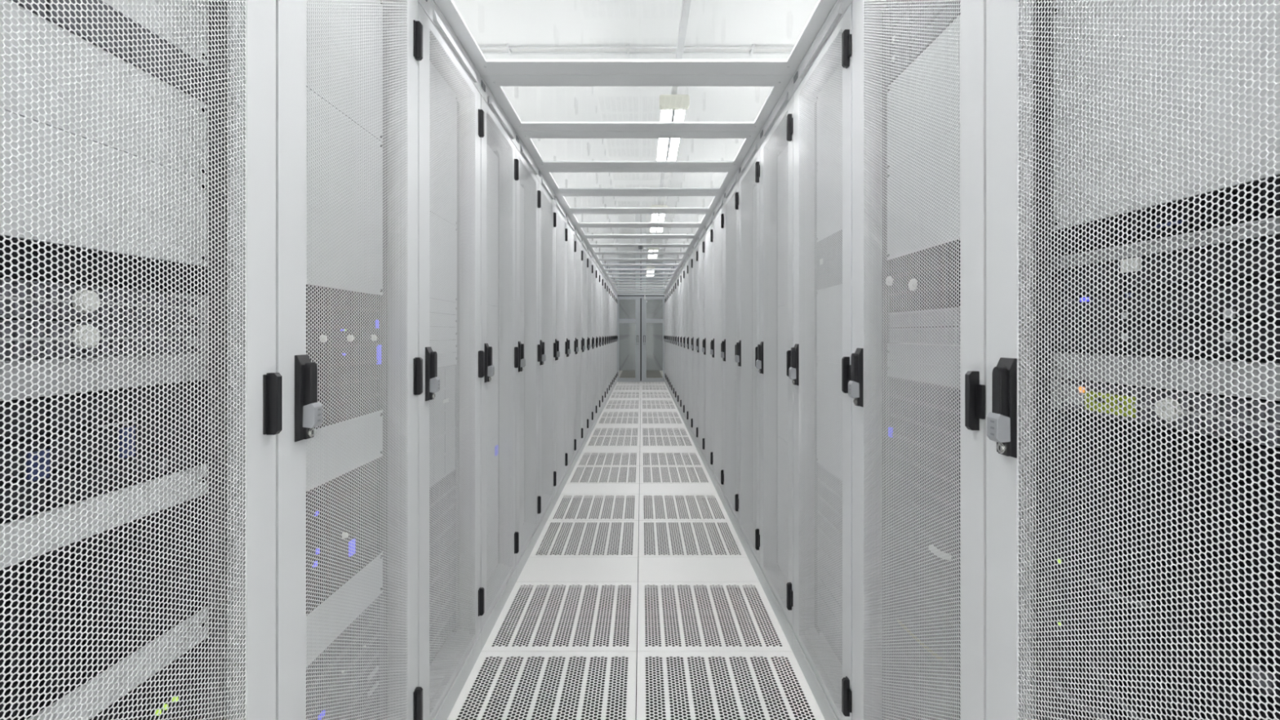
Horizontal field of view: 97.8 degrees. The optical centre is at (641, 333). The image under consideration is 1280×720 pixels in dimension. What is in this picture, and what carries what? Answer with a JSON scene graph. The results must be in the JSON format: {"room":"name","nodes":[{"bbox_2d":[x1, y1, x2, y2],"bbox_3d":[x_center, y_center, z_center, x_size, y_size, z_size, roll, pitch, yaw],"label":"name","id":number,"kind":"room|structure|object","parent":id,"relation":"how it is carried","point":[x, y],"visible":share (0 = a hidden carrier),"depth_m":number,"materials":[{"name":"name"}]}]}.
{"room":"server room","nodes":[
{"label":"server room","id":0,"kind":"room"},
{"bbox_2d":[453,0,818,262],"bbox_3d":[0.000,-2.400,7.750,8.400,0.100,21.500,0,0,0],"label":"ceiling","id":1,"kind":"structure","parent":0,"point":[491,23],"depth_m":5.36,"materials":[{"name":"paint"}]},
{"bbox_2d":[479,44,794,55],"bbox_3d":[0.000,-2.334,4.595,7.800,0.032,0.130,0,0,0],"label":"conduit","id":2,"kind":"object","parent":1,"relation":"attached to","point":[508,47],"visible":0.47,"depth_m":4.55,"materials":[{"name":"white metal"}]},
{"bbox_2d":[646,0,691,272],"bbox_3d":[0.229,-1.961,7.010,0.210,0.778,19.980,0,0,0],"label":"fluorescent light","id":3,"kind":"object","parent":1,"relation":"hanging from","point":[673,108],"depth_m":4.01,"materials":[{"name":"white plastic"}]},
{"bbox_2d":[651,213,657,231],"bbox_3d":[0.183,-1.594,7.960,0.068,0.036,1.420,0,0,0],"label":"diffuser","id":4,"kind":"object","parent":3,"relation":"attached to","point":[654,216],"depth_m":7.76,"materials":[{"name":"white plastic"}]},
{"bbox_2d":[657,213,664,231],"bbox_3d":[0.275,-1.594,7.960,0.068,0.036,1.420,0,0,0],"label":"diffuser","id":5,"kind":"object","parent":3,"relation":"attached to","point":[660,217],"depth_m":7.73,"materials":[{"name":"white plastic"}]},
{"bbox_2d":[657,110,671,160],"bbox_3d":[0.183,-1.594,4.640,0.068,0.036,1.420,0,0,0],"label":"diffuser","id":6,"kind":"object","parent":3,"relation":"attached to","point":[664,144],"depth_m":4.66,"materials":[{"name":"white plastic"}]},
{"bbox_2d":[667,110,684,160],"bbox_3d":[0.275,-1.594,4.640,0.068,0.036,1.420,0,0,0],"label":"diffuser","id":7,"kind":"object","parent":3,"relation":"attached to","point":[677,115],"depth_m":4.58,"materials":[{"name":"white plastic"}]},
{"bbox_2d":[446,382,825,719],"bbox_3d":[-0.018,1.236,7.845,1.197,0.032,12.597,0,0,0],"label":"floor","id":8,"kind":"structure","parent":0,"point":[630,711],"depth_m":2.60,"materials":[{"name":"metal"}]},
{"bbox_2d":[491,395,782,719],"bbox_3d":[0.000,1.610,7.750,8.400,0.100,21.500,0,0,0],"label":"grilles","id":9,"kind":"structure","parent":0,"point":[617,516],"depth_m":2.86,"materials":[{"name":"metal"}]},
{"bbox_2d":[456,388,815,719],"bbox_3d":[-0.018,1.406,7.190,1.200,0.308,14.300,0,0,0],"label":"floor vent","id":10,"kind":"structure","parent":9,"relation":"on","point":[723,526],"depth_m":2.57,"materials":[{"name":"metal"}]},
{"bbox_2d":[601,262,679,370],"bbox_3d":[0.000,-0.395,18.550,8.400,4.110,0.100,0,0,0],"label":"wall","id":11,"kind":"structure","parent":0,"point":[627,308],"depth_m":18.50,"materials":[{"name":"grey"}]},
{"bbox_2d":[618,370,663,394],"bbox_3d":[0.000,1.390,7.750,8.400,0.340,21.500,0,0,0],"label":"floor","id":12,"kind":"structure","parent":0,"point":[625,374],"depth_m":16.42,"materials":[{"name":"grey"}]},
{"bbox_2d":[0,0,282,719],"bbox_3d":[-1.102,0.114,0.648,1.031,2.213,0.602,0,0,0],"label":"tall cabinet","id":13,"kind":"object","parent":12,"relation":"on","point":[245,387],"depth_m":0.74,"materials":[{"name":"white metal"}]},
{"bbox_2d":[0,494,208,719],"bbox_3d":[-1.039,0.344,0.647,0.704,0.176,0.483,0,0,0],"label":"server","id":14,"kind":"object","parent":13,"relation":"in","point":[35,563],"visible":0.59,"depth_m":0.70,"materials":[{"name":"grey metal"}]},
{"bbox_2d":[0,380,208,524],"bbox_3d":[-1.038,0.140,0.647,0.706,0.130,0.483,0,0,0],"label":"server","id":15,"kind":"object","parent":13,"relation":"in","point":[7,404],"visible":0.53,"depth_m":0.69,"materials":[{"name":"grey metal"}]},
{"bbox_2d":[0,320,208,359],"bbox_3d":[-1.036,0.006,0.647,0.711,0.043,0.483,0,0,0],"label":"server","id":16,"kind":"object","parent":13,"relation":"in","point":[7,338],"visible":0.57,"depth_m":0.69,"materials":[{"name":"grey metal"}]},
{"bbox_2d":[0,277,208,323],"bbox_3d":[-1.036,-0.038,0.647,0.711,0.043,0.483,0,0,0],"label":"server","id":17,"kind":"object","parent":13,"relation":"in","point":[15,283],"visible":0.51,"depth_m":0.70,"materials":[{"name":"grey metal"}]},
{"bbox_2d":[0,235,208,294],"bbox_3d":[-1.039,-0.084,0.647,0.704,0.043,0.483,0,0,0],"label":"server","id":18,"kind":"object","parent":13,"relation":"in","point":[7,242],"visible":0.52,"depth_m":0.70,"materials":[{"name":"grey metal"}]},
{"bbox_2d":[9,0,208,103],"bbox_3d":[-0.789,-0.395,0.647,0.204,0.058,0.483,0,0,0],"label":"server","id":19,"kind":"object","parent":13,"relation":"in","point":[28,6],"visible":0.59,"depth_m":0.74,"materials":[{"name":"grey plastic"}]},
{"bbox_2d":[89,638,208,719],"bbox_3d":[-1.038,0.592,0.647,0.706,0.214,0.483,0,0,0],"label":"server","id":20,"kind":"object","parent":13,"relation":"in","point":[105,711],"visible":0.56,"depth_m":0.82,"materials":[{"name":"grey metal"}]},
{"bbox_2d":[98,654,190,719],"bbox_3d":[-0.692,0.592,0.643,0.004,0.206,0.420,0,0,0],"label":"grille","id":21,"kind":"object","parent":20,"relation":"attached to","point":[105,711],"depth_m":0.80,"materials":[{"name":"grey metal"}]},
{"bbox_2d":[275,0,422,719],"bbox_3d":[-1.102,0.114,1.248,1.031,2.213,0.602,0,0,0],"label":"tall cabinet","id":22,"kind":"object","parent":12,"relation":"on","point":[402,35],"depth_m":1.23,"materials":[{"name":"grey metal"}]},
{"bbox_2d":[306,592,383,719],"bbox_3d":[-1.038,0.885,1.247,0.706,0.388,0.483,0,0,0],"label":"server","id":23,"kind":"object","parent":22,"relation":"in","point":[383,593],"visible":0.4,"depth_m":1.33,"materials":[{"name":"grey metal"}]},
{"bbox_2d":[306,456,383,615],"bbox_3d":[-1.036,0.454,1.247,0.711,0.251,0.483,0,0,0],"label":"server","id":24,"kind":"object","parent":22,"relation":"in","point":[383,456],"visible":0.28,"depth_m":1.28,"materials":[{"name":"grey metal"}]},
{"bbox_2d":[348,538,354,556],"bbox_3d":[-0.687,0.508,1.325,0.005,0.034,0.022,0,0,0],"label":"indicator light","id":25,"kind":"object","parent":24,"relation":"attached to","point":[348,539],"depth_m":1.32,"materials":[{"name":"blue plastic"}]},
{"bbox_2d":[306,284,383,429],"bbox_3d":[-1.036,0.051,1.247,0.711,0.303,0.483,0,0,0],"label":"server","id":26,"kind":"object","parent":22,"relation":"in","point":[308,303],"visible":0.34,"depth_m":1.31,"materials":[{"name":"grey metal"}]},
{"bbox_2d":[417,0,484,719],"bbox_3d":[-1.102,0.114,1.848,1.031,2.213,0.602,0,0,0],"label":"tall cabinet","id":27,"kind":"object","parent":12,"relation":"on","point":[442,682],"depth_m":1.85,"materials":[{"name":"grey metal"}]},
{"bbox_2d":[429,467,457,666],"bbox_3d":[-1.039,0.790,1.847,0.704,0.578,0.483,0,0,0],"label":"server","id":28,"kind":"object","parent":27,"relation":"in","point":[446,478],"visible":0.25,"depth_m":1.92,"materials":[{"name":"grey metal"}]},
{"bbox_2d":[429,364,457,486],"bbox_3d":[-1.038,0.308,1.847,0.706,0.382,0.483,0,0,0],"label":"server","id":29,"kind":"object","parent":27,"relation":"in","point":[433,422],"visible":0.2,"depth_m":1.93,"materials":[{"name":"grey metal"}]},
{"bbox_2d":[434,0,837,75],"bbox_3d":[-0.018,-0.999,1.847,1.270,0.012,0.598,0,0,0],"label":"frame","id":30,"kind":"object","parent":27,"relation":"on","point":[448,8],"visible":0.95,"depth_m":2.06,"materials":[{"name":"paint"}]},
{"bbox_2d":[480,75,519,649],"bbox_3d":[-1.102,0.114,2.448,1.031,2.213,0.602,0,0,0],"label":"tall cabinet","id":31,"kind":"object","parent":12,"relation":"on","point":[500,166],"visible":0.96,"depth_m":2.47,"materials":[{"name":"grey metal"}]},
{"bbox_2d":[480,75,793,131],"bbox_3d":[-0.018,-0.999,2.447,1.270,0.012,0.598,0,0,0],"label":"frame","id":32,"kind":"object","parent":31,"relation":"on","point":[495,83],"visible":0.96,"depth_m":2.24,"materials":[{"name":"paint"}]},
{"bbox_2d":[515,132,541,580],"bbox_3d":[-1.102,0.114,3.048,1.031,2.213,0.602,0,0,0],"label":"tall cabinet","id":33,"kind":"object","parent":12,"relation":"on","point":[528,195],"visible":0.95,"depth_m":3.06,"materials":[{"name":"grey metal"}]},
{"bbox_2d":[537,168,556,536],"bbox_3d":[-1.102,0.114,3.648,1.031,2.213,0.602,0,0,0],"label":"tall cabinet","id":34,"kind":"object","parent":12,"relation":"on","point":[547,215],"visible":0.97,"depth_m":3.63,"materials":[{"name":"grey metal"}]},
{"bbox_2d":[537,167,738,192],"bbox_3d":[-0.018,-1.000,3.647,1.270,0.010,0.598,0,0,0],"label":"frame","id":35,"kind":"object","parent":34,"relation":"on","point":[545,171],"visible":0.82,"depth_m":3.54,"materials":[{"name":"paint"}]},
{"bbox_2d":[553,193,567,506],"bbox_3d":[-1.102,0.114,4.248,1.031,2.213,0.602,0,0,0],"label":"tall cabinet","id":36,"kind":"object","parent":12,"relation":"on","point":[560,230],"visible":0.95,"depth_m":4.26,"materials":[{"name":"grey metal"}]},
{"bbox_2d":[553,192,724,211],"bbox_3d":[-0.018,-1.000,4.247,1.270,0.010,0.598,0,0,0],"label":"frame","id":37,"kind":"object","parent":36,"relation":"on","point":[560,196],"visible":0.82,"depth_m":4.28,"materials":[{"name":"paint"}]},
{"bbox_2d":[564,212,576,483],"bbox_3d":[-1.102,0.114,4.848,1.031,2.213,0.602,0,0,0],"label":"tall cabinet","id":38,"kind":"object","parent":12,"relation":"on","point":[571,245],"visible":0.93,"depth_m":4.84,"materials":[{"name":"grey metal"}]},
{"bbox_2d":[565,211,713,225],"bbox_3d":[-0.018,-1.000,4.847,1.270,0.010,0.598,0,0,0],"label":"frame","id":39,"kind":"object","parent":38,"relation":"on","point":[571,214],"visible":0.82,"depth_m":4.93,"materials":[{"name":"paint"}]},
{"bbox_2d":[574,226,582,465],"bbox_3d":[-1.102,0.114,5.448,1.031,2.213,0.602,0,0,0],"label":"tall cabinet","id":40,"kind":"object","parent":12,"relation":"on","point":[579,254],"visible":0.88,"depth_m":5.46,"materials":[{"name":"grey metal"}]},
{"bbox_2d":[574,225,705,236],"bbox_3d":[-0.018,-1.000,5.447,1.270,0.010,0.598,0,0,0],"label":"frame","id":41,"kind":"object","parent":40,"relation":"on","point":[579,228],"visible":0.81,"depth_m":5.35,"materials":[{"name":"paint"}]},
{"bbox_2d":[581,237,588,450],"bbox_3d":[-1.102,0.114,6.048,1.031,2.213,0.602,0,0,0],"label":"tall cabinet","id":42,"kind":"object","parent":12,"relation":"on","point":[584,263],"visible":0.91,"depth_m":6.01,"materials":[{"name":"grey metal"}]},
{"bbox_2d":[581,236,697,245],"bbox_3d":[-0.018,-1.000,6.047,1.270,0.010,0.598,0,0,0],"label":"frame","id":43,"kind":"object","parent":42,"relation":"on","point":[585,239],"visible":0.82,"depth_m":5.96,"materials":[{"name":"paint"}]},
{"bbox_2d":[586,246,593,439],"bbox_3d":[-1.102,0.114,6.648,1.031,2.213,0.602,0,0,0],"label":"tall cabinet","id":44,"kind":"object","parent":12,"relation":"on","point":[590,269],"visible":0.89,"depth_m":6.67,"materials":[{"name":"grey metal"}]},
{"bbox_2d":[586,245,693,253],"bbox_3d":[-0.018,-1.000,6.647,1.270,0.010,0.598,0,0,0],"label":"frame","id":45,"kind":"object","parent":44,"relation":"on","point":[590,247],"visible":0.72,"depth_m":6.84,"materials":[{"name":"paint"}]},
{"bbox_2d":[591,254,596,431],"bbox_3d":[-1.102,0.114,7.248,1.031,2.213,0.602,0,0,0],"label":"tall cabinet","id":46,"kind":"object","parent":12,"relation":"on","point":[593,260],"visible":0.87,"depth_m":7.24,"materials":[{"name":"grey metal"}]},
{"bbox_2d":[595,261,599,423],"bbox_3d":[-1.102,0.114,7.848,1.031,2.213,0.602,0,0,0],"label":"tall cabinet","id":47,"kind":"object","parent":12,"relation":"on","point":[597,279],"visible":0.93,"depth_m":7.87,"materials":[{"name":"grey metal"}]},
{"bbox_2d":[595,259,684,265],"bbox_3d":[-0.018,-1.000,7.847,1.270,0.010,0.598,0,0,0],"label":"frame","id":48,"kind":"object","parent":47,"relation":"on","point":[598,261],"visible":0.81,"depth_m":7.72,"materials":[{"name":"paint"}]},
{"bbox_2d":[599,266,603,417],"bbox_3d":[-1.102,0.114,8.448,1.031,2.213,0.602,0,0,0],"label":"tall cabinet","id":49,"kind":"object","parent":12,"relation":"on","point":[601,283],"visible":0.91,"depth_m":8.51,"materials":[{"name":"grey metal"}]},
{"bbox_2d":[599,265,681,270],"bbox_3d":[-0.018,-1.000,8.447,1.270,0.010,0.598,0,0,0],"label":"frame","id":50,"kind":"object","parent":49,"relation":"on","point":[602,267],"visible":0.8,"depth_m":8.64,"materials":[{"name":"paint"}]},
{"bbox_2d":[601,270,605,410],"bbox_3d":[-1.102,0.114,9.048,1.031,2.213,0.602,0,0,0],"label":"tall cabinet","id":51,"kind":"object","parent":12,"relation":"on","point":[602,273],"visible":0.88,"depth_m":9.11,"materials":[{"name":"grey metal"}]},
{"bbox_2d":[602,270,678,274],"bbox_3d":[-0.018,-1.000,9.047,1.270,0.010,0.598,0,0,0],"label":"frame","id":52,"kind":"object","parent":51,"relation":"on","point":[603,271],"visible":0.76,"depth_m":9.24,"materials":[{"name":"paint"}]},
{"bbox_2d":[604,275,608,405],"bbox_3d":[-1.102,0.114,9.648,1.031,2.213,0.602,0,0,0],"label":"tall cabinet","id":53,"kind":"object","parent":12,"relation":"on","point":[606,280],"visible":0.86,"depth_m":9.74,"materials":[{"name":"grey metal"}]},
{"bbox_2d":[604,274,675,277],"bbox_3d":[-0.018,-1.000,9.647,1.270,0.010,0.598,0,0,0],"label":"frame","id":54,"kind":"object","parent":53,"relation":"on","point":[606,275],"visible":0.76,"depth_m":9.60,"materials":[{"name":"paint"}]},
{"bbox_2d":[606,278,609,400],"bbox_3d":[-1.102,0.114,10.248,1.031,2.213,0.602,0,0,0],"label":"tall cabinet","id":55,"kind":"object","parent":12,"relation":"on","point":[607,281],"visible":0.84,"depth_m":10.21,"materials":[{"name":"grey metal"}]},
{"bbox_2d":[606,277,674,280],"bbox_3d":[-0.018,-1.000,10.247,1.270,0.010,0.598,0,0,0],"label":"frame","id":56,"kind":"object","parent":55,"relation":"on","point":[608,278],"visible":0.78,"depth_m":10.18,"materials":[{"name":"paint"}]},
{"bbox_2d":[608,281,611,397],"bbox_3d":[-1.102,0.114,10.848,1.031,2.213,0.602,0,0,0],"label":"tall cabinet","id":57,"kind":"object","parent":12,"relation":"on","point":[610,294],"visible":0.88,"depth_m":11.00,"materials":[{"name":"grey metal"}]},
{"bbox_2d":[608,280,672,284],"bbox_3d":[-0.018,-1.000,10.847,1.270,0.010,0.598,0,0,0],"label":"frame","id":58,"kind":"object","parent":57,"relation":"on","point":[611,282],"visible":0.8,"depth_m":10.82,"materials":[{"name":"paint"}]},
{"bbox_2d":[610,284,613,394],"bbox_3d":[-1.102,0.114,11.448,1.031,2.213,0.602,0,0,0],"label":"tall cabinet","id":59,"kind":"object","parent":12,"relation":"on","point":[611,296],"visible":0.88,"depth_m":11.61,"materials":[{"name":"grey metal"}]},
{"bbox_2d":[610,284,670,286],"bbox_3d":[-0.018,-1.000,11.447,1.270,0.010,0.598,0,0,0],"label":"frame","id":60,"kind":"object","parent":59,"relation":"on","point":[612,285],"visible":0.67,"depth_m":11.55,"materials":[{"name":"paint"}]},
{"bbox_2d":[612,287,614,391],"bbox_3d":[-1.102,0.114,12.048,1.031,2.213,0.602,0,0,0],"label":"tall cabinet","id":61,"kind":"object","parent":12,"relation":"on","point":[613,298],"visible":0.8,"depth_m":12.28,"materials":[{"name":"grey metal"}]},
{"bbox_2d":[612,286,669,288],"bbox_3d":[-0.018,-1.000,12.047,1.270,0.010,0.598,0,0,0],"label":"frame","id":62,"kind":"object","parent":61,"relation":"on","point":[614,287],"visible":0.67,"depth_m":12.17,"materials":[{"name":"paint"}]},
{"bbox_2d":[613,289,615,387],"bbox_3d":[-1.102,0.114,12.648,1.031,2.213,0.602,0,0,0],"label":"tall cabinet","id":63,"kind":"object","parent":12,"relation":"on","point":[614,290],"visible":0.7,"depth_m":12.65,"materials":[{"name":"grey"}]},
{"bbox_2d":[613,288,667,290],"bbox_3d":[-0.018,-1.000,12.647,1.270,0.010,0.598,0,0,0],"label":"frame","id":64,"kind":"object","parent":63,"relation":"on","point":[614,289],"visible":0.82,"depth_m":12.62,"materials":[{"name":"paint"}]},
{"bbox_2d":[614,291,617,386],"bbox_3d":[-1.102,0.114,13.248,1.031,2.213,0.602,0,0,0],"label":"tall cabinet","id":65,"kind":"object","parent":12,"relation":"on","point":[615,301],"visible":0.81,"depth_m":13.44,"materials":[{"name":"grey metal"}]},
{"bbox_2d":[614,290,666,292],"bbox_3d":[-0.018,-1.000,13.247,1.270,0.010,0.598,0,0,0],"label":"frame","id":66,"kind":"object","parent":65,"relation":"on","point":[615,291],"visible":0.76,"depth_m":13.10,"materials":[{"name":"paint"}]},
{"bbox_2d":[616,293,617,382],"bbox_3d":[-1.102,0.114,13.848,1.031,2.213,0.602,0,0,0],"label":"tall cabinet","id":67,"kind":"object","parent":12,"relation":"on","point":[616,294],"visible":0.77,"depth_m":13.90,"materials":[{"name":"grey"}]},
{"bbox_2d":[616,292,665,294],"bbox_3d":[-0.018,-1.000,13.847,1.270,0.010,0.598,0,0,0],"label":"frame","id":68,"kind":"object","parent":67,"relation":"on","point":[617,293],"visible":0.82,"depth_m":13.90,"materials":[{"name":"paint"}]},
{"bbox_2d":[617,294,664,382],"bbox_3d":[-0.018,0.114,14.200,1.200,2.213,0.140,0,0,0],"label":"door","id":69,"kind":"structure","parent":12,"relation":"on","point":[641,321],"depth_m":14.20,"materials":[{"name":"silver metal"}]},
{"bbox_2d":[664,291,666,386],"bbox_3d":[1.066,0.114,13.246,1.031,2.213,0.602,0,0,0],"label":"tall cabinet","id":70,"kind":"object","parent":12,"relation":"on","point":[666,291],"visible":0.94,"depth_m":13.41,"materials":[{"name":"grey metal"}]},
{"bbox_2d":[666,287,669,391],"bbox_3d":[1.066,0.114,12.046,1.031,2.213,0.602,0,0,0],"label":"tall cabinet","id":71,"kind":"object","parent":12,"relation":"on","point":[668,287],"visible":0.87,"depth_m":12.19,"materials":[{"name":"grey metal"}]},
{"bbox_2d":[667,284,671,392],"bbox_3d":[1.066,0.114,11.446,1.031,2.213,0.602,0,0,0],"label":"tall cabinet","id":72,"kind":"object","parent":12,"relation":"on","point":[670,284],"visible":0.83,"depth_m":11.22,"materials":[{"name":"grey metal"}]},
{"bbox_2d":[669,281,672,398],"bbox_3d":[1.066,0.114,10.846,1.031,2.213,0.602,0,0,0],"label":"tall cabinet","id":73,"kind":"object","parent":12,"relation":"on","point":[671,391],"visible":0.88,"depth_m":10.64,"materials":[{"name":"grey metal"}]},
{"bbox_2d":[671,278,674,401],"bbox_3d":[1.066,0.114,10.246,1.031,2.213,0.602,0,0,0],"label":"tall cabinet","id":74,"kind":"object","parent":12,"relation":"on","point":[673,283],"visible":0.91,"depth_m":10.34,"materials":[{"name":"grey metal"}]},
{"bbox_2d":[672,274,676,404],"bbox_3d":[1.066,0.114,9.646,1.031,2.213,0.602,0,0,0],"label":"tall cabinet","id":75,"kind":"object","parent":12,"relation":"on","point":[675,277],"visible":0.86,"depth_m":9.60,"materials":[{"name":"grey metal"}]},
{"bbox_2d":[675,270,679,409],"bbox_3d":[1.066,0.114,9.046,1.031,2.213,0.602,0,0,0],"label":"tall cabinet","id":76,"kind":"object","parent":12,"relation":"on","point":[677,273],"visible":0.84,"depth_m":9.15,"materials":[{"name":"grey metal"}]},
{"bbox_2d":[676,266,681,417],"bbox_3d":[1.066,0.114,8.446,1.031,2.213,0.602,0,0,0],"label":"tall cabinet","id":77,"kind":"object","parent":12,"relation":"on","point":[680,268],"visible":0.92,"depth_m":8.53,"materials":[{"name":"grey metal"}]},
{"bbox_2d":[680,260,684,422],"bbox_3d":[1.066,0.114,7.846,1.031,2.213,0.602,0,0,0],"label":"tall cabinet","id":78,"kind":"object","parent":12,"relation":"on","point":[683,264],"visible":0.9,"depth_m":7.89,"materials":[{"name":"grey metal"}]},
{"bbox_2d":[682,254,688,431],"bbox_3d":[1.066,0.114,7.246,1.031,2.213,0.602,0,0,0],"label":"tall cabinet","id":79,"kind":"object","parent":12,"relation":"on","point":[684,344],"visible":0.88,"depth_m":7.31,"materials":[{"name":"grey metal"}]},
{"bbox_2d":[591,253,688,259],"bbox_3d":[-0.018,-1.000,7.247,1.270,0.010,0.598,0,0,0],"label":"frame","id":80,"kind":"object","parent":79,"relation":"on","point":[595,255],"visible":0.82,"depth_m":7.45,"materials":[{"name":"paint"}]},
{"bbox_2d":[686,246,693,439],"bbox_3d":[1.066,0.114,6.646,1.031,2.213,0.602,0,0,0],"label":"tall cabinet","id":81,"kind":"object","parent":12,"relation":"on","point":[691,253],"visible":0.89,"depth_m":6.69,"materials":[{"name":"grey metal"}]},
{"bbox_2d":[690,238,697,451],"bbox_3d":[1.066,0.114,6.046,1.031,2.213,0.602,0,0,0],"label":"tall cabinet","id":82,"kind":"object","parent":12,"relation":"on","point":[695,437],"visible":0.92,"depth_m":6.08,"materials":[{"name":"grey metal"}]},
{"bbox_2d":[695,226,705,465],"bbox_3d":[1.066,0.114,5.446,1.031,2.213,0.602,0,0,0],"label":"tall cabinet","id":83,"kind":"object","parent":12,"relation":"on","point":[699,346],"visible":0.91,"depth_m":5.44,"materials":[{"name":"grey metal"}]},
{"bbox_2d":[702,212,713,482],"bbox_3d":[1.066,0.114,4.846,1.031,2.213,0.602,0,0,0],"label":"tall cabinet","id":84,"kind":"object","parent":12,"relation":"on","point":[708,235],"visible":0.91,"depth_m":4.83,"materials":[{"name":"grey metal"}]},
{"bbox_2d":[710,193,724,504],"bbox_3d":[1.066,0.114,4.246,1.031,2.213,0.602,0,0,0],"label":"tall cabinet","id":85,"kind":"object","parent":12,"relation":"on","point":[718,212],"visible":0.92,"depth_m":4.22,"materials":[{"name":"grey metal"}]},
{"bbox_2d":[720,168,739,535],"bbox_3d":[1.066,0.114,3.646,1.031,2.213,0.602,0,0,0],"label":"tall cabinet","id":86,"kind":"object","parent":12,"relation":"on","point":[731,498],"visible":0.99,"depth_m":3.64,"materials":[{"name":"grey metal"}]},
{"bbox_2d":[734,132,760,580],"bbox_3d":[1.066,0.114,3.046,1.031,2.213,0.602,0,0,0],"label":"tall cabinet","id":87,"kind":"object","parent":12,"relation":"on","point":[746,357],"visible":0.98,"depth_m":3.01,"materials":[{"name":"grey metal"}]},
{"bbox_2d":[515,131,759,167],"bbox_3d":[-0.018,-0.999,3.047,1.270,0.012,0.598,0,0,0],"label":"frame","id":88,"kind":"object","parent":87,"relation":"on","point":[526,137],"visible":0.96,"depth_m":2.85,"materials":[{"name":"paint"}]},
{"bbox_2d":[755,75,794,650],"bbox_3d":[1.066,0.114,2.446,1.031,2.213,0.602,0,0,0],"label":"tall cabinet","id":89,"kind":"object","parent":12,"relation":"on","point":[773,362],"visible":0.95,"depth_m":2.47,"materials":[{"name":"grey metal"}]},
{"bbox_2d":[788,0,853,719],"bbox_3d":[1.066,0.114,1.846,1.031,2.213,0.602,0,0,0],"label":"tall cabinet","id":90,"kind":"object","parent":12,"relation":"on","point":[829,682],"depth_m":1.83,"materials":[{"name":"grey metal"}]},
{"bbox_2d":[816,462,842,665],"bbox_3d":[1.003,0.780,1.847,0.704,0.598,0.483,0,0,0],"label":"server","id":91,"kind":"object","parent":90,"relation":"in","point":[834,485],"visible":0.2,"depth_m":1.94,"materials":[{"name":"grey metal"}]},
{"bbox_2d":[816,229,842,289],"bbox_3d":[1.002,-0.252,1.847,0.706,0.175,0.483,0,0,0],"label":"server","id":92,"kind":"object","parent":90,"relation":"in","point":[841,239],"visible":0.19,"depth_m":1.93,"materials":[{"name":"grey metal"}]},
{"bbox_2d":[848,0,986,719],"bbox_3d":[1.066,0.114,1.246,1.031,2.213,0.602,0,0,0],"label":"tall cabinet","id":93,"kind":"object","parent":12,"relation":"on","point":[868,388],"depth_m":1.22,"materials":[{"name":"grey metal"}]},
{"bbox_2d":[885,239,959,312],"bbox_3d":[1.000,-0.125,1.247,0.711,0.138,0.483,0,0,0],"label":"server","id":94,"kind":"object","parent":93,"relation":"in","point":[957,239],"visible":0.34,"depth_m":1.28,"materials":[{"name":"grey metal"}]},
{"bbox_2d":[886,507,959,719],"bbox_3d":[0.996,0.630,1.247,0.719,0.338,0.483,0,0,0],"label":"server","id":95,"kind":"object","parent":93,"relation":"in","point":[887,508],"visible":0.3,"depth_m":1.28,"materials":[{"name":"grey metal"}]},
{"bbox_2d":[886,377,959,557],"bbox_3d":[1.002,0.287,1.247,0.706,0.344,0.483,0,0,0],"label":"server","id":96,"kind":"object","parent":93,"relation":"in","point":[887,446],"visible":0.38,"depth_m":1.27,"materials":[{"name":"grey metal"}]},
{"bbox_2d":[886,306,959,345],"bbox_3d":[1.003,-0.015,1.247,0.704,0.078,0.483,0,0,0],"label":"server","id":97,"kind":"object","parent":93,"relation":"in","point":[959,307],"visible":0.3,"depth_m":1.28,"materials":[{"name":"grey metal"}]},
{"bbox_2d":[886,0,959,86],"bbox_3d":[1.002,-0.773,1.247,0.706,0.231,0.483,0,0,0],"label":"server","id":98,"kind":"object","parent":93,"relation":"in","point":[887,0],"visible":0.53,"depth_m":1.34,"materials":[{"name":"grey metal"}]},
{"bbox_2d":[986,0,1279,719],"bbox_3d":[1.066,0.114,0.646,1.031,2.213,0.602,0,0,0],"label":"tall cabinet","id":99,"kind":"object","parent":12,"relation":"on","point":[1020,36],"depth_m":0.72,"materials":[{"name":"grey metal"}]},
{"bbox_2d":[1044,547,1279,719],"bbox_3d":[0.994,0.530,0.647,0.723,0.378,0.483,0,0,0],"label":"server","id":100,"kind":"object","parent":99,"relation":"in","point":[1255,660],"visible":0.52,"depth_m":0.73,"materials":[{"name":"grey metal"}]},
{"bbox_2d":[1051,408,1279,664],"bbox_3d":[1.003,0.229,0.647,0.704,0.220,0.483,0,0,0],"label":"server","id":101,"kind":"object","parent":99,"relation":"in","point":[1255,448],"visible":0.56,"depth_m":0.68,"materials":[{"name":"grey metal"}]},
{"bbox_2d":[1051,378,1279,448],"bbox_3d":[1.000,0.095,0.647,0.711,0.045,0.483,0,0,0],"label":"server","id":102,"kind":"object","parent":99,"relation":"in","point":[1228,399],"visible":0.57,"depth_m":0.68,"materials":[{"name":"grey metal"}]},
{"bbox_2d":[1051,235,1279,361],"bbox_3d":[1.002,-0.035,0.647,0.706,0.129,0.483,0,0,0],"label":"server","id":103,"kind":"object","parent":99,"relation":"in","point":[1270,249],"visible":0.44,"depth_m":0.67,"materials":[{"name":"grey metal"}]},
{"bbox_2d":[1051,217,1279,273],"bbox_3d":[0.902,-0.101,0.647,0.506,0.038,0.483,0,0,0],"label":"shelf","id":104,"kind":"object","parent":99,"relation":"in","point":[1263,223],"visible":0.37,"depth_m":0.69,"materials":[{"name":"grey metal"}]},
{"bbox_2d":[1051,174,1279,257],"bbox_3d":[1.002,-0.142,0.647,0.706,0.040,0.483,0,0,0],"label":"server","id":105,"kind":"object","parent":99,"relation":"in","point":[1270,180],"visible":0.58,"depth_m":0.68,"materials":[{"name":"grey metal"}]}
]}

